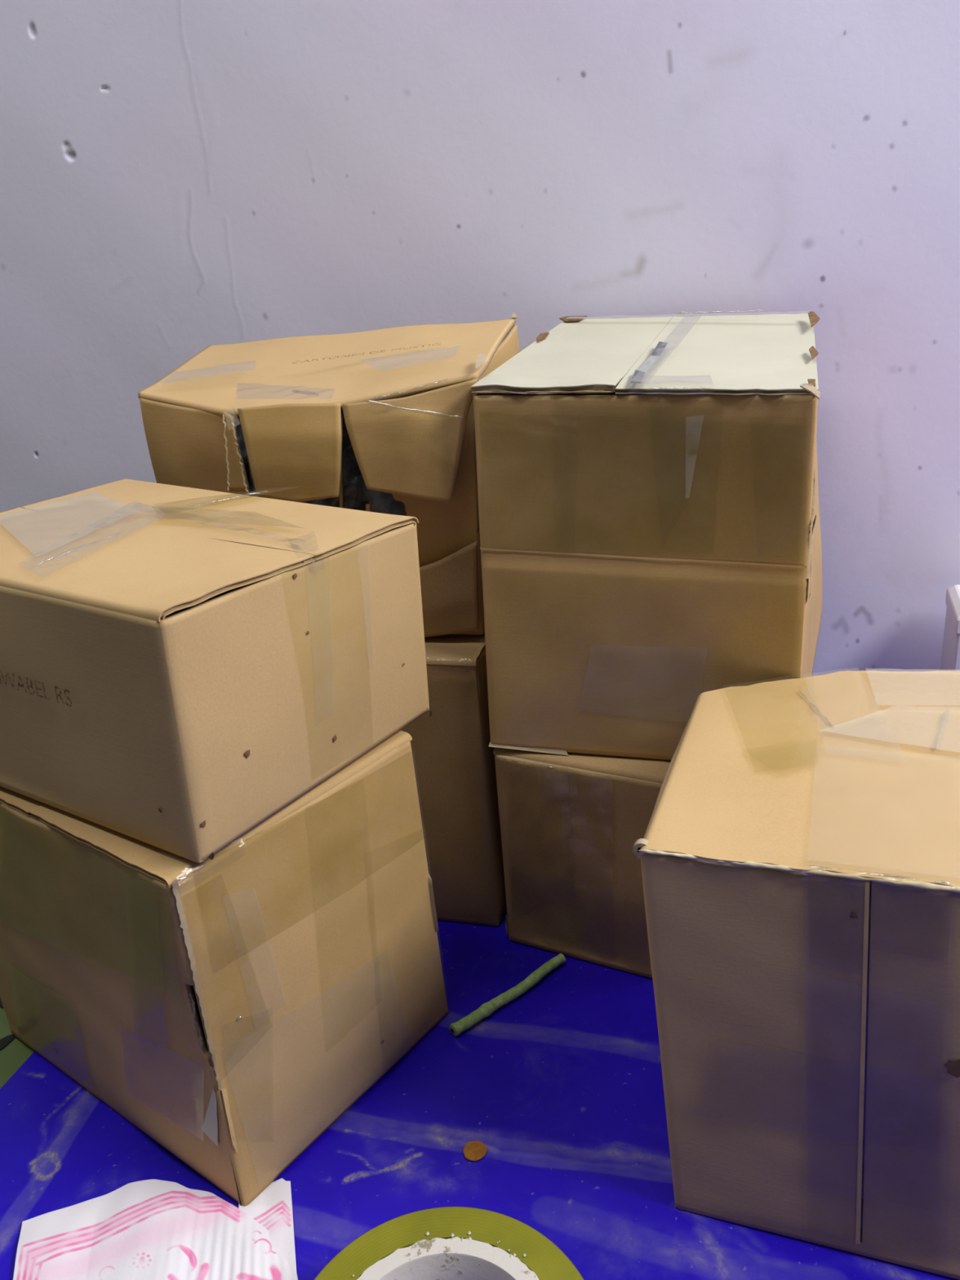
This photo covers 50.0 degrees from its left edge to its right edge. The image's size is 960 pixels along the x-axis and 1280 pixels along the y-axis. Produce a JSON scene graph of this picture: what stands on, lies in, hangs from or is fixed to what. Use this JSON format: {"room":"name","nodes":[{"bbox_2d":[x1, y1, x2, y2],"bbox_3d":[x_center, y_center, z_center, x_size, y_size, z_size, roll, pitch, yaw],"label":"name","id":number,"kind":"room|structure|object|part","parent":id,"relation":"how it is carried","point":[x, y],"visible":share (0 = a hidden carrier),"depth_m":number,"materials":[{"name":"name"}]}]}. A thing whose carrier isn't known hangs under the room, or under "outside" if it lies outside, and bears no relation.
{"room":"storage room","nodes":[
{"label":"storage room","id":0,"kind":"room"},
{"bbox_2d":[0,998,34,1088],"bbox_3d":[-0.019,0.536,0.023,4.800,0.001,2.200,2,24,17],"label":"floor","id":1,"kind":"structure","parent":0,"point":[14,1052],"depth_m":0.70,"materials":[{"name":"green plastic"}]},
{"bbox_2d":[0,1034,14,1048],"bbox_3d":[-0.329,0.277,0.706,0.015,0.001,0.019,-5,23,0],"label":"print","id":2,"kind":"object","parent":1,"relation":"on","point":[3,1042],"depth_m":0.71},
{"bbox_2d":[0,907,958,1279],"bbox_3d":[0.426,0.328,0.427,1.551,0.002,1.067,2,24,17],"label":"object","id":3,"kind":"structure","parent":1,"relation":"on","point":[562,1086],"depth_m":0.60,"materials":[{"name":"blue plastic"}]},
{"bbox_2d":[13,1177,297,1279],"bbox_3d":[-0.171,0.326,0.546,0.166,0.006,0.096,-5,23,0],"label":"paper napkin","id":4,"kind":"object","parent":3,"relation":"on","point":[147,1229],"visible":1,"depth_m":0.56,"materials":[{"name":"white paper"}]},
{"bbox_2d":[0,730,448,1206],"bbox_3d":[-0.185,0.163,0.666,0.260,0.216,0.186,12,28,36],"label":"carton","id":5,"kind":"object","parent":3,"relation":"on","point":[231,1007],"visible":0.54,"depth_m":0.58,"materials":[{"name":"cardboard"}]},
{"bbox_3d":[-0.173,0.260,0.706,0.245,0.003,0.178,12,28,36],"label":"panel","id":6,"kind":"part","parent":5,"relation":"part of","materials":[{"name":"brown cardboard"}]},
{"bbox_2d":[0,479,431,862],"bbox_3d":[-0.189,-0.004,0.617,0.285,0.136,0.200,10,27,32],"label":"carton","id":7,"kind":"object","parent":5,"relation":"on","point":[180,667],"visible":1,"depth_m":0.53,"materials":[{"name":"cardboard"}]},
{"bbox_2d":[0,669,71,706],"bbox_3d":[-0.232,0.024,0.532,0.067,0.009,0.004,9,25,31],"label":"print","id":8,"kind":"object","parent":7,"relation":"attached to","point":[19,684],"depth_m":0.53},
{"bbox_2d":[201,820,205,826],"bbox_3d":[-0.133,0.089,0.496,0.001,0.004,0.003,10,27,32],"label":"stain","id":9,"kind":"object","parent":7,"relation":"on","point":[203,822],"depth_m":0.50,"materials":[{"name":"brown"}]},
{"bbox_2d":[244,749,249,757],"bbox_3d":[-0.115,0.056,0.509,0.001,0.004,0.004,12,28,35],"label":"stain","id":10,"kind":"object","parent":7,"relation":"attached to","point":[246,751],"depth_m":0.51,"materials":[{"name":"brown"}]},
{"bbox_2d":[314,1206,583,1279],"bbox_3d":[-0.015,0.328,0.453,0.142,0.048,0.142,-5,23,0],"label":"tape roll","id":11,"kind":"object","parent":3,"relation":"on","point":[447,1242],"visible":1,"depth_m":0.49,"materials":[{"name":"yellow plastic"}]},
{"bbox_2d":[400,632,506,925],"bbox_3d":[-0.054,0.068,0.855,0.191,0.222,0.225,2,24,16],"label":"carton","id":12,"kind":"object","parent":3,"relation":"on","point":[454,762],"visible":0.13,"depth_m":0.74,"materials":[{"name":"cardboard"}]},
{"bbox_2d":[137,312,519,637],"bbox_3d":[-0.114,-0.123,0.776,0.292,0.200,0.232,3,24,18],"label":"carton","id":13,"kind":"object","parent":12,"relation":"on","point":[380,420],"visible":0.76,"depth_m":0.70,"materials":[{"name":"cardboard"}]},
{"bbox_2d":[297,342,439,361],"bbox_3d":[-0.082,-0.206,0.739,0.109,0.004,0.007,-4,30,5],"label":"print","id":14,"kind":"object","parent":13,"relation":"on","point":[437,343],"depth_m":0.74},
{"bbox_2d":[462,1141,486,1160],"bbox_3d":[-0.003,0.294,0.593,0.014,0.001,0.014,-5,23,0],"label":"disc","id":15,"kind":"object","parent":3,"relation":"on","point":[473,1150],"visible":1,"depth_m":0.59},
{"bbox_2d":[448,953,565,1036],"bbox_3d":[0.021,0.241,0.705,0.101,0.009,0.010,-21,28,-34],"label":"stem","id":16,"kind":"object","parent":3,"relation":"on","point":[486,1009],"visible":1,"depth_m":0.70,"materials":[{"name":"green plant"}]},
{"bbox_2d":[493,746,671,978],"bbox_3d":[0.123,0.110,0.801,0.130,0.162,0.250,7,25,26],"label":"carton","id":17,"kind":"object","parent":3,"relation":"on","point":[571,824],"visible":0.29,"depth_m":0.70,"materials":[{"name":"cardboard"}]},
{"bbox_2d":[471,310,822,759],"bbox_3d":[0.129,-0.089,0.739,0.222,0.252,0.336,3,24,19],"label":"carton","id":18,"kind":"object","parent":17,"relation":"on","point":[648,491],"visible":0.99,"depth_m":0.63,"materials":[{"name":"cardboard"}]},
{"bbox_2d":[632,670,959,1279],"bbox_3d":[0.234,0.160,0.564,0.255,0.231,0.232,3,24,19],"label":"carton","id":19,"kind":"object","parent":3,"relation":"on","point":[798,851],"visible":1,"depth_m":0.48,"materials":[{"name":"cardboard"}]},
{"bbox_2d":[943,1059,959,1077],"bbox_3d":[0.208,0.188,0.452,0.009,0.011,0.001,4,24,20],"label":"stain","id":20,"kind":"object","parent":19,"relation":"attached to","point":[951,1067],"depth_m":0.45,"materials":[{"name":"brown"}]},
{"bbox_2d":[940,584,959,671],"bbox_3d":[0.447,0.050,0.851,0.120,0.179,0.070,2,24,17],"label":"carton","id":21,"kind":"object","parent":3,"relation":"on","point":[950,658],"visible":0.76,"depth_m":0.84,"materials":[{"name":"white cardboard"}]},
{"bbox_3d":[0.440,-0.024,0.820,0.120,0.018,0.070,2,24,17],"label":"box lid","id":22,"kind":"part","parent":21,"relation":"part of","materials":[{"name":"white cardboard"}]},
{"bbox_2d":[0,0,959,675],"bbox_3d":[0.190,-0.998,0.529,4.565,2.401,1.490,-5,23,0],"label":"wall","id":23,"kind":"structure","parent":0,"point":[179,179],"depth_m":0.87,"materials":[{"name":"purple paint"}]},
{"bbox_2d":[849,911,857,918],"bbox_3d":[0.160,0.118,0.441,0.003,0.004,0.001,-5,23,0],"label":"stain","id":24,"kind":"object","parent":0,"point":[852,914],"depth_m":0.44,"materials":[{"name":"brown"}]}
]}

